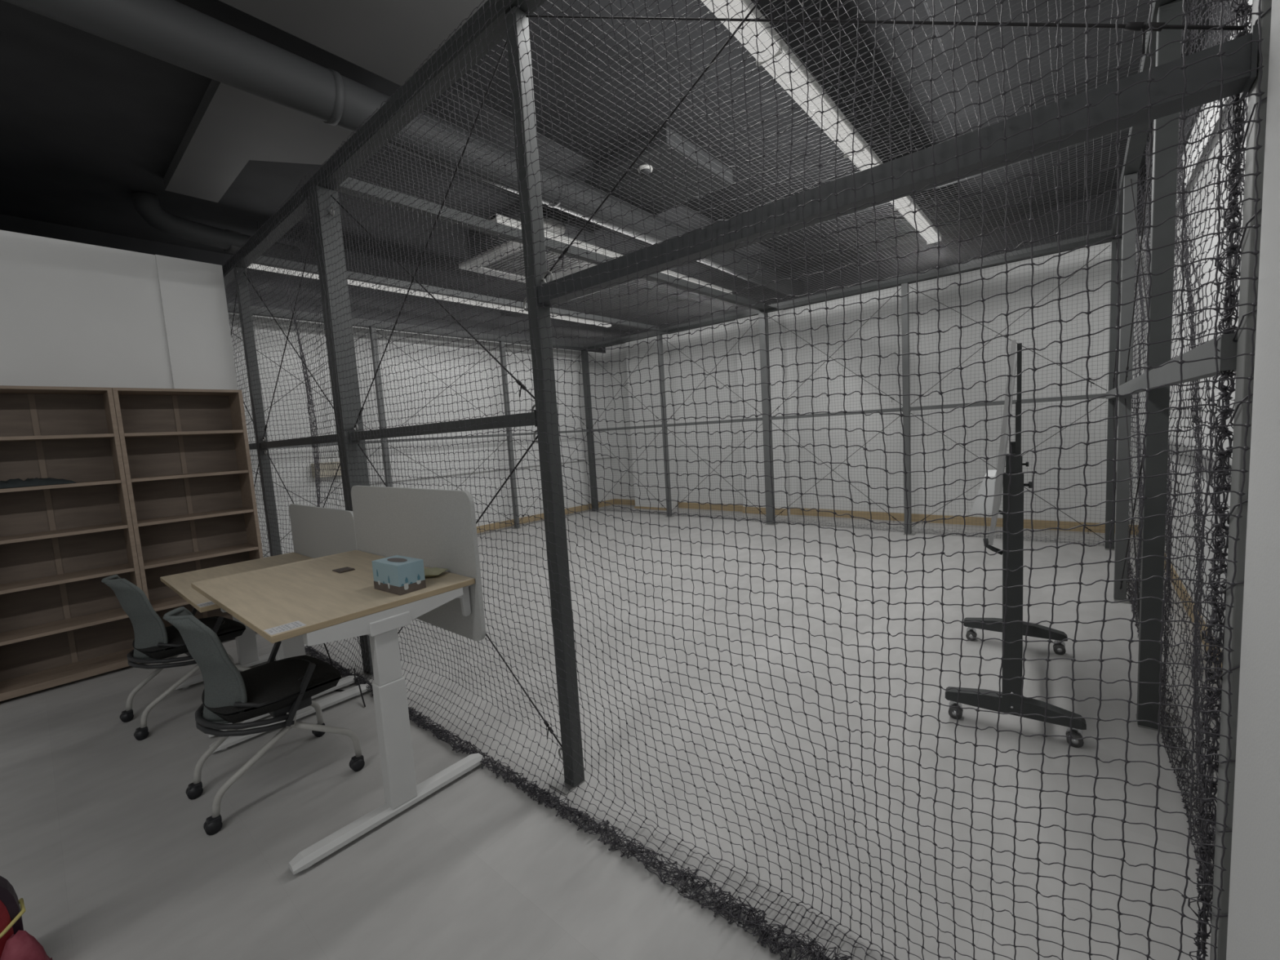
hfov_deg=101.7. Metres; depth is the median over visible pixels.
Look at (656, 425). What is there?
rail
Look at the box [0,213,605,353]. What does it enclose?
beam
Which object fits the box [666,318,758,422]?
cord
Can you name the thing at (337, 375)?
post
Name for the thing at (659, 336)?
post
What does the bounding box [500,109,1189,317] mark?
ceiling beam
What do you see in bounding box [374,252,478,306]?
linear light
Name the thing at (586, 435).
cord
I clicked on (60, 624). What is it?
bookcase
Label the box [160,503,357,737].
desk
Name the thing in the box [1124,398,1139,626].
cord
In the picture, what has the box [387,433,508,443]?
rail
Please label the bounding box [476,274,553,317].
linear light
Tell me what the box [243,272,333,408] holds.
cord
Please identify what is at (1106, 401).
cord
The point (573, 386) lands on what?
safety net
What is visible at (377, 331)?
cord
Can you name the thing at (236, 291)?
cord
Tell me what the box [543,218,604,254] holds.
linear light
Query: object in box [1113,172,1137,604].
post
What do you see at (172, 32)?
air duct
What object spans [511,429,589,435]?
rail
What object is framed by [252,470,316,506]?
cord
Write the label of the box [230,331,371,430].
cord
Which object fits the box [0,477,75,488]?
folded cloth
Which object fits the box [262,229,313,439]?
cord
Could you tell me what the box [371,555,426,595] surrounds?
tissue box
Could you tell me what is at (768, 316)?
cord
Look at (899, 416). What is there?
cord
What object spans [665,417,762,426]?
rail
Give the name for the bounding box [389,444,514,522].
cord
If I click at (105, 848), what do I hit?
floor
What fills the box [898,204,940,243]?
diffuser
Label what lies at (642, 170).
smoke detector
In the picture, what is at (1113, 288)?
post
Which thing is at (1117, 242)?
cord
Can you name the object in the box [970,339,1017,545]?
whiteboard
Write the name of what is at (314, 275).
diffuser
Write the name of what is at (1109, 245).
cord
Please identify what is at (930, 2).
ceiling panel
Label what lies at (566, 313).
cross beam
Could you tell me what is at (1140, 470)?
cord
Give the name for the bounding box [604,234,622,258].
linear light
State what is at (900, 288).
cord
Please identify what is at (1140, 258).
cord
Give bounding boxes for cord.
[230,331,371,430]
[231,291,236,336]
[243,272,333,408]
[247,330,369,424]
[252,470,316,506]
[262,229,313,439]
[263,445,381,556]
[266,452,293,503]
[322,464,340,507]
[330,195,534,399]
[354,40,506,427]
[357,444,561,746]
[377,331,507,431]
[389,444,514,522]
[397,435,537,634]
[400,344,499,426]
[504,344,587,427]
[514,439,593,506]
[519,435,586,521]
[525,15,1244,54]
[543,0,760,279]
[586,352,662,422]
[591,338,657,427]
[592,433,666,510]
[599,429,662,503]
[662,337,761,413]
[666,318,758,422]
[666,428,765,515]
[675,423,762,509]
[768,315,902,405]
[770,288,900,414]
[771,422,904,526]
[774,416,899,517]
[909,286,1106,391]
[910,244,1110,404]
[911,413,1103,538]
[912,400,1106,526]
[1109,472,1116,533]
[1112,295,1120,388]
[1112,400,1115,479]
[1116,242,1120,313]
[1120,450,1143,589]
[1124,126,1153,382]
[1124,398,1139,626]
[1130,178,1147,318]
[1208,5,1271,916]
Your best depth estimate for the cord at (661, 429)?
9.02 m
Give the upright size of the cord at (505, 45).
1.359 m
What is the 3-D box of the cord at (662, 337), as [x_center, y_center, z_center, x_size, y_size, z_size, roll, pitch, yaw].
[1.046,-1.596,7.845,1.714,1.358,0.021,1,7,40]
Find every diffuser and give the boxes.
[247,263,378,288]
[377,284,478,305]
[476,302,553,317]
[497,218,603,254]
[551,314,610,327]
[604,253,677,277]
[678,276,731,293]
[762,48,862,155]
[848,147,910,208]
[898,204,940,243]
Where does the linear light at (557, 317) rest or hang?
hanging from the ceiling
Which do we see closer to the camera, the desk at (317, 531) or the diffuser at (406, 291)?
the desk at (317, 531)
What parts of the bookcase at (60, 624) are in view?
shelf, shelf, shelf, shelf, shelf, panel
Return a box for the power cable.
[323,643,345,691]
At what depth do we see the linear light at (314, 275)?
5.09 m
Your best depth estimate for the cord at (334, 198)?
2.36 m
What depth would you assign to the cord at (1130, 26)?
1.04 m
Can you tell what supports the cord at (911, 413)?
attached to the post at (1113, 288)
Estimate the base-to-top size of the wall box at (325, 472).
0.175 m
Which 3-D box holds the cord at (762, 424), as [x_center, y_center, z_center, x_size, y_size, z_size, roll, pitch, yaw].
[1.126,-0.149,7.969,1.714,1.360,0.021,1,7,40]
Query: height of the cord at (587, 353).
1.358 m
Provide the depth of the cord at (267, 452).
4.20 m
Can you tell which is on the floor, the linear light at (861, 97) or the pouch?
the pouch
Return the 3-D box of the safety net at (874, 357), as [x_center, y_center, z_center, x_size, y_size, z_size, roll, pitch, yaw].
[1.896,-0.882,7.400,7.167,3.003,0.185,1,7,40]
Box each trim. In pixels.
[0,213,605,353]
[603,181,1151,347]
[1177,0,1239,165]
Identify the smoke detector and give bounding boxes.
[637,164,653,175]
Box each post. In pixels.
[234,266,281,556]
[309,185,373,680]
[368,327,392,487]
[498,341,521,528]
[505,5,585,795]
[581,350,600,511]
[657,334,674,517]
[758,312,778,525]
[901,282,915,535]
[1104,237,1121,550]
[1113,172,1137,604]
[1135,0,1182,733]
[1209,0,1271,959]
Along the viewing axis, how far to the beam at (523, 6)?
2.38 m
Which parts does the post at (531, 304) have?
plate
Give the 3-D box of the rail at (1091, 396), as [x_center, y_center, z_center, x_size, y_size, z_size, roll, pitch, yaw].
[3.843,-0.824,5.580,1.739,0.056,0.054,1,7,40]
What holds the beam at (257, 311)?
on the post at (516, 518)
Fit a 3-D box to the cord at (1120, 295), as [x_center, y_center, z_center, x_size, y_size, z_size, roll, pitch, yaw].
[3.929,-1.439,4.264,0.013,1.358,1.694,1,7,40]
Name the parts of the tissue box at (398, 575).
lid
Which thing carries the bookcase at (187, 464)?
on the floor
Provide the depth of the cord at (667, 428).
7.87 m
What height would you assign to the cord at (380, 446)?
1.360 m
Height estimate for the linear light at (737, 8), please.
0.442 m
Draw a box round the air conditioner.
[458,230,596,283]
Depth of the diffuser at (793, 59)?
2.88 m
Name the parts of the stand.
post, clamp knob, clamp knob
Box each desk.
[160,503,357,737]
[191,485,485,874]
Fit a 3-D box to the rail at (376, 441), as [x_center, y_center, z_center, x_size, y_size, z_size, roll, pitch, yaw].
[-3.874,-0.407,6.107,0.050,0.050,1.670,1,7,40]
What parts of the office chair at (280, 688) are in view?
backrest, leg, leg, seat, leg, leg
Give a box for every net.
[222,0,1265,959]
[225,0,1152,347]
[230,314,591,554]
[304,196,316,257]
[588,240,1111,546]
[1134,111,1183,620]
[1187,0,1252,959]
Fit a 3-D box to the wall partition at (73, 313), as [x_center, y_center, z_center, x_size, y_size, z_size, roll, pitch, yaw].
[-5.343,-0.063,3.483,1.985,2.965,4.000,1,7,40]
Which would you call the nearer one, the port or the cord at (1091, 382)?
the port
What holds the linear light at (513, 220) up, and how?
hanging from the ceiling
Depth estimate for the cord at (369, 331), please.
6.01 m
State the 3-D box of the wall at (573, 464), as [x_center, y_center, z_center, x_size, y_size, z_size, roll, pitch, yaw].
[-2.702,-0.655,7.982,0.210,3.000,6.750,1,7,40]
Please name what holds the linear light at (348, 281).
hanging from the ceiling
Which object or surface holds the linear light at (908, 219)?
hanging from the ceiling
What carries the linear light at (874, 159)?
hanging from the ceiling
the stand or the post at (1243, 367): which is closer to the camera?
the post at (1243, 367)
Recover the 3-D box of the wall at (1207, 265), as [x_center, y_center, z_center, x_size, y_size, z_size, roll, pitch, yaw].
[3.307,-0.699,2.897,0.150,3.300,6.750,1,7,40]
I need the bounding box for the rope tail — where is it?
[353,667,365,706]
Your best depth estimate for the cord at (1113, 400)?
4.78 m
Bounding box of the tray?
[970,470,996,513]
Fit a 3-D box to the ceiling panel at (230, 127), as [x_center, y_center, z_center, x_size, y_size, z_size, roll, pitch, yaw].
[-2.727,-2.347,3.710,2.030,0.090,0.720,1,7,40]
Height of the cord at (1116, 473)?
1.360 m
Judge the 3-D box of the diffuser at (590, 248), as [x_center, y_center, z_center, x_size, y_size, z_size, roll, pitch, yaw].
[-0.810,-2.188,4.739,0.121,0.060,1.240,1,7,40]
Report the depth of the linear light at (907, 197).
4.35 m
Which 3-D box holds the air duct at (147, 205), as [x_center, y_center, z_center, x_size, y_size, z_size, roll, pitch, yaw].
[-3.827,-2.264,4.779,0.214,0.318,1.212,0,6,34]
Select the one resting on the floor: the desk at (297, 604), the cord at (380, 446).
the desk at (297, 604)
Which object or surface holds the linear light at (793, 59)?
hanging from the ceiling
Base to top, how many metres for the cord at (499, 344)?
1.358 m
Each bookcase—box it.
[0,385,149,701]
[111,387,263,626]
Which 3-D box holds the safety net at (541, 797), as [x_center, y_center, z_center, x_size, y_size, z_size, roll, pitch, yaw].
[-1.745,-0.266,3.153,7.162,3.010,0.338,1,7,40]
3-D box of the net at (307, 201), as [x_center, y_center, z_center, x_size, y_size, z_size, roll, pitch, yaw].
[-1.964,-1.521,3.126,0.053,0.355,0.066,1,7,40]
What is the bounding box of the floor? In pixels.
[0,504,1221,959]
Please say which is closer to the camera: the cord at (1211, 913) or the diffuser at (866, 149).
the cord at (1211, 913)
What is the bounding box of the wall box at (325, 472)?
[311,461,341,477]
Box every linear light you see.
[247,263,319,279]
[347,279,379,289]
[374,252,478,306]
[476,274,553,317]
[487,190,521,229]
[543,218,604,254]
[551,297,611,327]
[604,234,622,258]
[661,269,677,277]
[678,265,732,293]
[701,0,781,65]
[756,0,864,157]
[844,139,883,170]
[861,97,862,137]
[889,195,911,210]
[894,192,941,244]
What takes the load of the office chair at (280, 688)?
on the floor
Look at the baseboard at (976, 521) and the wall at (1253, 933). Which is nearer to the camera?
the wall at (1253, 933)
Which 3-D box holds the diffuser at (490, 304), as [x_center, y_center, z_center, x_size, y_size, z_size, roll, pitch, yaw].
[-1.719,-2.363,7.227,0.121,0.060,1.240,1,7,40]
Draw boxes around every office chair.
[101,574,252,740]
[163,606,364,835]
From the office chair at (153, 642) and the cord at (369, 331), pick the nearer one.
the office chair at (153, 642)
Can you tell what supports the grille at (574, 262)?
attached to the air conditioner
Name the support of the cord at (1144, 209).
attached to the post at (1128, 247)
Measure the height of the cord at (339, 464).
1.361 m
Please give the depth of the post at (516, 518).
8.24 m
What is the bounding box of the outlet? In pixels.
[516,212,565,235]
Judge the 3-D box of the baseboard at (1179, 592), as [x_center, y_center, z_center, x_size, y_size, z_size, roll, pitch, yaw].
[3.364,0.884,3.126,0.015,0.105,6.345,1,7,40]
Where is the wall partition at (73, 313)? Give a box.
[0,230,238,390]
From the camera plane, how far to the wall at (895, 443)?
7.06 m
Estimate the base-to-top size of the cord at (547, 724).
1.361 m
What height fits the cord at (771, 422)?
1.360 m
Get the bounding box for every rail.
[248,442,257,449]
[253,439,382,449]
[258,434,337,449]
[348,410,537,441]
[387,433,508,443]
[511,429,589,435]
[591,424,662,431]
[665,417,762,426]
[769,407,902,420]
[909,393,1106,411]
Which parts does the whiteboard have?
frame, panel, frame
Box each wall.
[228,312,614,557]
[604,234,1150,524]
[1120,0,1252,924]
[1164,0,1252,650]
[1226,0,1279,959]
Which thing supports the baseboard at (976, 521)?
attached to the wall at (895, 443)
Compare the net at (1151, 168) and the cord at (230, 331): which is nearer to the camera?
the net at (1151, 168)
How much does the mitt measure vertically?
0.326 m
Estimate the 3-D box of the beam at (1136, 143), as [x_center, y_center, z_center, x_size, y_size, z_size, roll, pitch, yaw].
[2.691,-1.994,2.784,0.089,0.099,5.390,1,7,40]
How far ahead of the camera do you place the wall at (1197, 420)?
1.91 m
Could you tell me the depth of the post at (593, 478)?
9.56 m
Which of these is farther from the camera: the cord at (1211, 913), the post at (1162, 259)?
the post at (1162, 259)
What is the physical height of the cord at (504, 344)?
1.358 m
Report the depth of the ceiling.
3.59 m
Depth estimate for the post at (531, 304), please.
1.98 m
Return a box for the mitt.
[0,875,25,958]
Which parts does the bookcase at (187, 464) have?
panel, shelf, shelf, shelf, shelf, shelf, panel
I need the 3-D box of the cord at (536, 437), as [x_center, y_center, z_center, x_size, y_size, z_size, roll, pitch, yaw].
[-1.017,0.471,2.665,1.756,1.361,0.022,1,7,40]
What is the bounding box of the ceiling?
[0,0,1217,318]
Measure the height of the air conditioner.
0.350 m
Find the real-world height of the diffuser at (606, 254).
0.060 m
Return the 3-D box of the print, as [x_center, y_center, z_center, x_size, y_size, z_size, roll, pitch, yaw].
[-1.197,0.497,1.755,0.063,0.001,0.084,1,7,40]
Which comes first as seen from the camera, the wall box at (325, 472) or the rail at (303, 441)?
the rail at (303, 441)
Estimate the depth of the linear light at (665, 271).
6.02 m
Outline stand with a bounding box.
[945,342,1086,747]
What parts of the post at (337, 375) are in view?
plate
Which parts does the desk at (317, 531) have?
leg, leg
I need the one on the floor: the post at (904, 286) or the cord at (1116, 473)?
the post at (904, 286)
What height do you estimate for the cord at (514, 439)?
1.360 m
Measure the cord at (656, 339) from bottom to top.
1.358 m
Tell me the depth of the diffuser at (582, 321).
8.12 m
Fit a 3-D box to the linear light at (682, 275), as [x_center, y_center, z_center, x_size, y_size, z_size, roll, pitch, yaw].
[0.789,-2.651,6.627,0.132,0.442,1.252,1,7,40]
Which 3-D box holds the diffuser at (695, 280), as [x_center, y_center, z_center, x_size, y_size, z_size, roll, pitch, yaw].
[0.800,-2.461,6.645,0.121,0.060,1.240,1,7,40]
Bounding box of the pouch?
[0,929,52,959]
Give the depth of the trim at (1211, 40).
3.08 m
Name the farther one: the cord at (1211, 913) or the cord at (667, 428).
the cord at (667, 428)
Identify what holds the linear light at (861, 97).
hanging from the ceiling
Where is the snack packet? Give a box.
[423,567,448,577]
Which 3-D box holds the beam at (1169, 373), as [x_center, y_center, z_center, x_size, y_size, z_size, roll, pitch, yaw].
[2.752,-0.514,2.942,0.035,0.062,5.394,1,7,40]
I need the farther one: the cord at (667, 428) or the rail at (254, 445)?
the cord at (667, 428)
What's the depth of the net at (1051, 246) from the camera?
3.60 m
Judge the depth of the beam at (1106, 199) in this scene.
6.53 m
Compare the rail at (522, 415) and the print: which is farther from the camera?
the rail at (522, 415)
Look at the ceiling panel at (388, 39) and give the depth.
2.53 m
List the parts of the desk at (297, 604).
leg, arm, leg, leg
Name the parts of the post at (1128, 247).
plate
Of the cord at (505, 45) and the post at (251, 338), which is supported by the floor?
the post at (251, 338)
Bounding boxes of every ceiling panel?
[163,79,354,202]
[218,0,487,85]
[480,200,605,236]
[570,125,733,214]
[922,0,1066,54]
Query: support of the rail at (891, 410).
attached to the post at (904, 286)
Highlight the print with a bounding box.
[269,622,301,632]
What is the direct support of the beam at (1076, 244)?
on the post at (904, 286)
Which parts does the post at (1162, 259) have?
plate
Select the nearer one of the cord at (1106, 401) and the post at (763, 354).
the cord at (1106, 401)
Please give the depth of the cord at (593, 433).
9.13 m
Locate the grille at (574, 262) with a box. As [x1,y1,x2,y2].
[483,248,583,276]
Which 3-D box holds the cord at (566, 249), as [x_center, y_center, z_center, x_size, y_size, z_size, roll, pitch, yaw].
[0.271,-1.189,1.337,1.727,0.919,0.020,1,7,40]
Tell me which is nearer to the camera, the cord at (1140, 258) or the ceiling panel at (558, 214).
the cord at (1140, 258)
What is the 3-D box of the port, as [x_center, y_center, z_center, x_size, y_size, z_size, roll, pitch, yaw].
[-1.442,0.435,2.535,0.095,0.010,0.070,1,7,40]
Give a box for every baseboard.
[476,498,614,533]
[614,498,1138,534]
[1164,555,1222,673]
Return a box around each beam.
[222,0,546,287]
[226,302,584,351]
[252,255,659,331]
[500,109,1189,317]
[584,230,1120,351]
[1106,333,1237,399]
[1110,0,1175,239]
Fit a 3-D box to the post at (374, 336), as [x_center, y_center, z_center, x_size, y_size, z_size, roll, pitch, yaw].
[-3.313,-0.473,6.736,0.107,2.940,0.107,1,7,40]
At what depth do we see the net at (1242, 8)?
0.94 m
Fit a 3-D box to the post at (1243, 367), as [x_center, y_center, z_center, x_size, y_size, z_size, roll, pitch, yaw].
[1.026,-0.188,0.818,0.105,2.940,0.105,1,7,40]
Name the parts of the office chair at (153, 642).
backrest, leg, leg, seat, leg, leg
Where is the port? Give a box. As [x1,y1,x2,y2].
[332,566,355,573]
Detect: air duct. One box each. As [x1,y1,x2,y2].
[2,0,804,296]
[130,191,300,262]
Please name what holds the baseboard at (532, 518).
attached to the wall at (573, 464)
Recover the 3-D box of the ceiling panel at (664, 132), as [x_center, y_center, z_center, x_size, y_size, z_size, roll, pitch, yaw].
[0.030,-2.575,4.541,1.230,0.120,0.950,1,7,40]

